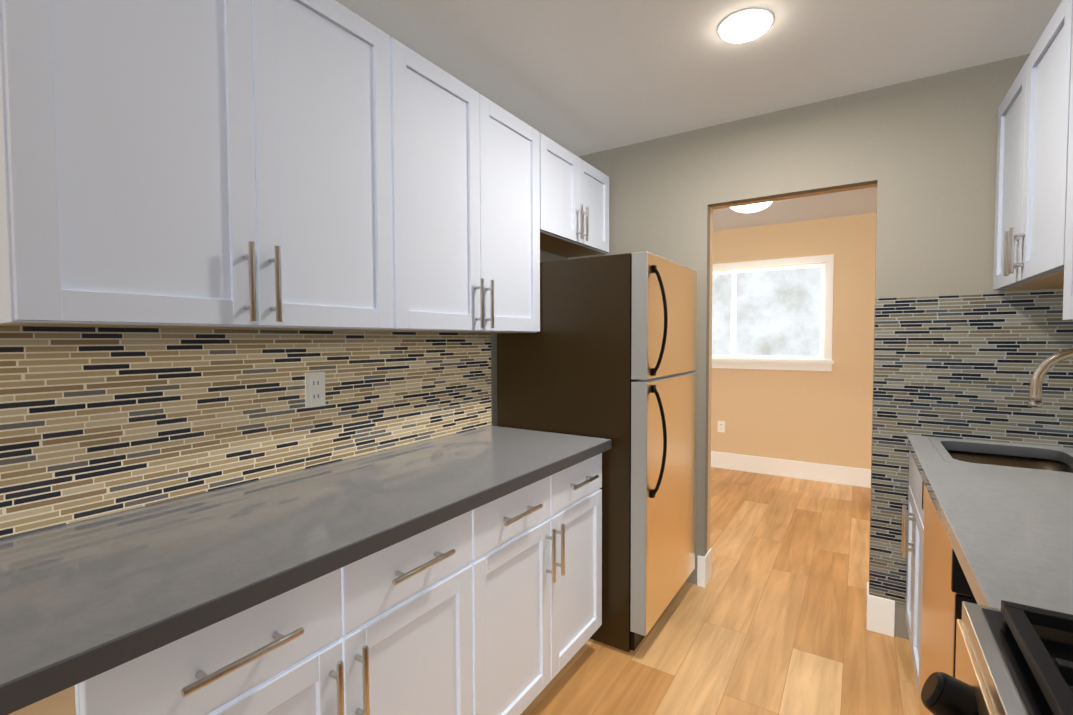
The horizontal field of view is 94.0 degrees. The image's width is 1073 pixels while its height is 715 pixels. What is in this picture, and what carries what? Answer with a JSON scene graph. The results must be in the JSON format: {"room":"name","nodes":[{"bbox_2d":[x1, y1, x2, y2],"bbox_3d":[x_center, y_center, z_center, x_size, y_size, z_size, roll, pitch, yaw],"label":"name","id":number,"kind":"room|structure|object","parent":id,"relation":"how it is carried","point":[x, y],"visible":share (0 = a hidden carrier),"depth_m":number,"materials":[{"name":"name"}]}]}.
{"room":"kitchen","nodes":[
{"label":"kitchen","id":0,"kind":"room"},
{"bbox_2d":[8,54,1062,714],"bbox_3d":[0.387,0.036,2.104,4.040,2.430,6.940,1,2,33],"label":"wall","id":1,"kind":"structure","parent":0,"point":[920,154],"depth_m":2.57,"materials":[{"name":"beige paint"}]},
{"bbox_2d":[0,0,415,331],"bbox_3d":[-0.778,-0.530,1.306,0.287,0.905,0.904,1,2,33],"label":"upper cabinet","id":2,"kind":"object","parent":1,"relation":"attached to","point":[317,165],"depth_m":1.12,"materials":[{"name":"white wood"}]},
{"bbox_2d":[0,326,491,539],"bbox_3d":[-0.682,0.122,1.734,0.010,0.469,1.688,1,2,33],"label":"tile backsplash","id":3,"kind":"structure","parent":1,"relation":"attached to","point":[95,422],"depth_m":1.36,"materials":[{"name":"tile"}]},
{"bbox_2d":[305,372,325,407],"bbox_3d":[-0.728,0.106,1.648,0.008,0.114,0.070,1,2,33],"label":"electrical outlet plate","id":4,"kind":"object","parent":3,"relation":"attached to","point":[314,389],"visible":1,"depth_m":1.64,"materials":[{"name":"white plastic"}]},
{"bbox_2d":[412,50,543,332],"bbox_3d":[-0.352,-0.554,1.964,0.287,0.905,0.914,1,2,33],"label":"upper cabinet","id":5,"kind":"object","parent":1,"relation":"attached to","point":[480,167],"depth_m":1.88,"materials":[{"name":"white wood"}]},
{"bbox_2d":[544,135,608,257],"bbox_3d":[0.100,-0.812,2.654,0.287,0.440,0.746,1,2,33],"label":"upper cabinet","id":6,"kind":"object","parent":1,"relation":"attached to","point":[576,194],"depth_m":2.55,"materials":[{"name":"white wood"}]},
{"bbox_2d":[697,548,711,582],"bbox_3d":[0.130,1.127,3.332,2.012,0.165,0.014,1,2,33],"label":"baseboard","id":7,"kind":"structure","parent":1,"relation":"attached to","point":[704,563],"depth_m":2.69,"materials":[{"name":"white wood"}]},
{"bbox_2d":[718,421,724,432],"bbox_3d":[1.896,0.710,5.140,0.070,0.114,0.008,1,2,33],"label":"outlet","id":8,"kind":"object","parent":1,"relation":"attached to","point":[721,426],"visible":1,"depth_m":5.13,"materials":[{"name":"white plastic"}]},
{"bbox_2d":[712,254,833,370],"bbox_3d":[1.999,-0.420,5.057,1.755,1.065,0.135,1,2,33],"label":"window","id":9,"kind":"structure","parent":1,"relation":"in","point":[767,317],"depth_m":4.89,"materials":[{"name":"white glass"}]},
{"bbox_2d":[711,451,870,487],"bbox_3d":[2.206,1.064,4.949,3.800,0.165,0.014,1,2,33],"label":"baseboard","id":10,"kind":"structure","parent":1,"relation":"attached to","point":[852,476],"depth_m":4.78,"materials":[{"name":"white wood"}]},
{"bbox_2d":[866,582,894,630],"bbox_3d":[2.006,1.164,2.119,1.019,0.165,0.014,1,2,33],"label":"baseboard","id":11,"kind":"structure","parent":1,"relation":"attached to","point":[880,615],"depth_m":2.25,"materials":[{"name":"white wood"}]},
{"bbox_2d":[869,291,1072,604],"bbox_3d":[1.827,0.419,2.050,0.750,1.350,0.008,1,2,33],"label":"tile backsplash","id":12,"kind":"structure","parent":1,"relation":"attached to","point":[961,367],"depth_m":2.09,"materials":[{"name":"tile"}]},
{"bbox_2d":[993,0,1064,290],"bbox_3d":[1.754,-0.614,1.557,0.350,0.730,0.847,1,2,33],"label":"upper cabinet","id":13,"kind":"object","parent":1,"relation":"attached to","point":[1033,243],"depth_m":1.60,"materials":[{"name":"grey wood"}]},
{"bbox_2d":[1045,0,1072,319],"bbox_3d":[1.274,-0.514,0.818,0.350,0.875,1.041,1,2,33],"label":"upper cabinet","id":14,"kind":"object","parent":1,"relation":"attached to","point":[1063,278],"depth_m":1.30,"materials":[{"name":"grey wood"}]},
{"bbox_2d":[335,0,1061,230],"bbox_3d":[0.383,-1.228,2.060,4.200,0.100,7.100,1,2,33],"label":"ceiling","id":15,"kind":"structure","parent":0,"point":[577,78],"depth_m":1.94,"materials":[{"name":"paint"}]},
{"bbox_2d":[717,6,774,42],"bbox_3d":[0.731,-1.149,1.754,0.188,0.036,0.188,1,2,33],"label":"recessed light","id":16,"kind":"object","parent":15,"relation":"in","point":[746,24],"visible":1,"depth_m":1.72,"materials":[{"name":"white"}]},
{"bbox_2d":[730,201,772,212],"bbox_3d":[1.691,-1.201,3.955,0.340,0.094,0.340,1,2,33],"label":"dome ceiling light","id":17,"kind":"object","parent":15,"relation":"attached to","point":[750,208],"visible":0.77,"depth_m":3.90,"materials":[{"name":"white glass"}]},
{"bbox_2d":[521,467,920,714],"bbox_3d":[0.391,1.301,2.149,4.200,0.100,7.100,1,2,33],"label":"floor","id":18,"kind":"structure","parent":0,"point":[769,618],"depth_m":2.23,"materials":[{"name":"brown wood"}]},
{"bbox_2d":[75,500,494,714],"bbox_3d":[-0.645,0.851,1.253,0.612,0.870,0.899,1,2,33],"label":"base cabinet","id":19,"kind":"object","parent":18,"relation":"on","point":[494,607],"depth_m":1.07,"materials":[{"name":"white wood"}]},
{"bbox_2d":[495,453,601,714],"bbox_3d":[-0.221,0.826,1.908,0.612,0.870,0.899,1,2,33],"label":"base cabinet","id":20,"kind":"object","parent":18,"relation":"on","point":[548,530],"depth_m":1.73,"materials":[{"name":"white wood"}]},
{"bbox_2d":[0,425,611,714],"bbox_3d":[-0.846,0.408,0.899,0.646,0.040,3.275,1,2,33],"label":"countertop","id":21,"kind":"structure","parent":20,"relation":"on","point":[82,601],"depth_m":1.03,"materials":[{"name":"grey stone"}]},
{"bbox_2d":[497,251,696,651],"bbox_3d":[0.353,0.397,2.529,0.824,1.680,0.730,1,2,33],"label":"fridge","id":22,"kind":"object","parent":18,"relation":"on","point":[608,350],"visible":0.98,"depth_m":2.16,"materials":[{"name":"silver metal"}]},
{"bbox_2d":[901,450,923,701],"bbox_3d":[1.690,0.825,1.765,0.652,0.870,0.656,1,2,33],"label":"base cabinet","id":23,"kind":"object","parent":18,"relation":"on","point":[912,541],"visible":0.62,"depth_m":1.89,"materials":[{"name":"white wood"}]},
{"bbox_2d":[907,434,1072,614],"bbox_3d":[1.421,0.387,1.311,0.624,0.040,1.683,1,2,33],"label":"countertop","id":24,"kind":"structure","parent":23,"relation":"on","point":[1009,531],"depth_m":1.17,"materials":[{"name":"grey stone"}]},
{"bbox_2d":[947,450,1072,472],"bbox_3d":[1.693,0.476,1.793,0.375,0.173,0.450,1,2,33],"label":"undermount sink","id":25,"kind":"object","parent":24,"relation":"in","point":[1014,461],"visible":0.12,"depth_m":1.95,"materials":[{"name":"silver metal"}]},
{"bbox_2d":[1028,348,1072,407],"bbox_3d":[1.785,0.161,1.616,0.274,0.387,0.104,1,2,33],"label":"faucet","id":26,"kind":"object","parent":24,"relation":"on","point":[1041,370],"visible":1,"depth_m":1.69,"materials":[{"name":"silver metal"}]},
{"bbox_2d":[920,481,976,714],"bbox_3d":[1.327,0.847,1.222,0.576,0.866,0.646,1,2,33],"label":"dishwasher","id":27,"kind":"object","parent":18,"relation":"on","point":[946,590],"visible":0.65,"depth_m":1.31,"materials":[{"name":"silver metal"}]},
{"bbox_2d":[921,600,1072,714],"bbox_3d":[0.708,0.806,0.326,0.704,1.015,0.758,1,2,33],"label":"range","id":28,"kind":"object","parent":18,"relation":"on","point":[1012,658],"visible":1,"depth_m":0.66,"materials":[{"name":"silver metal"}]}
]}

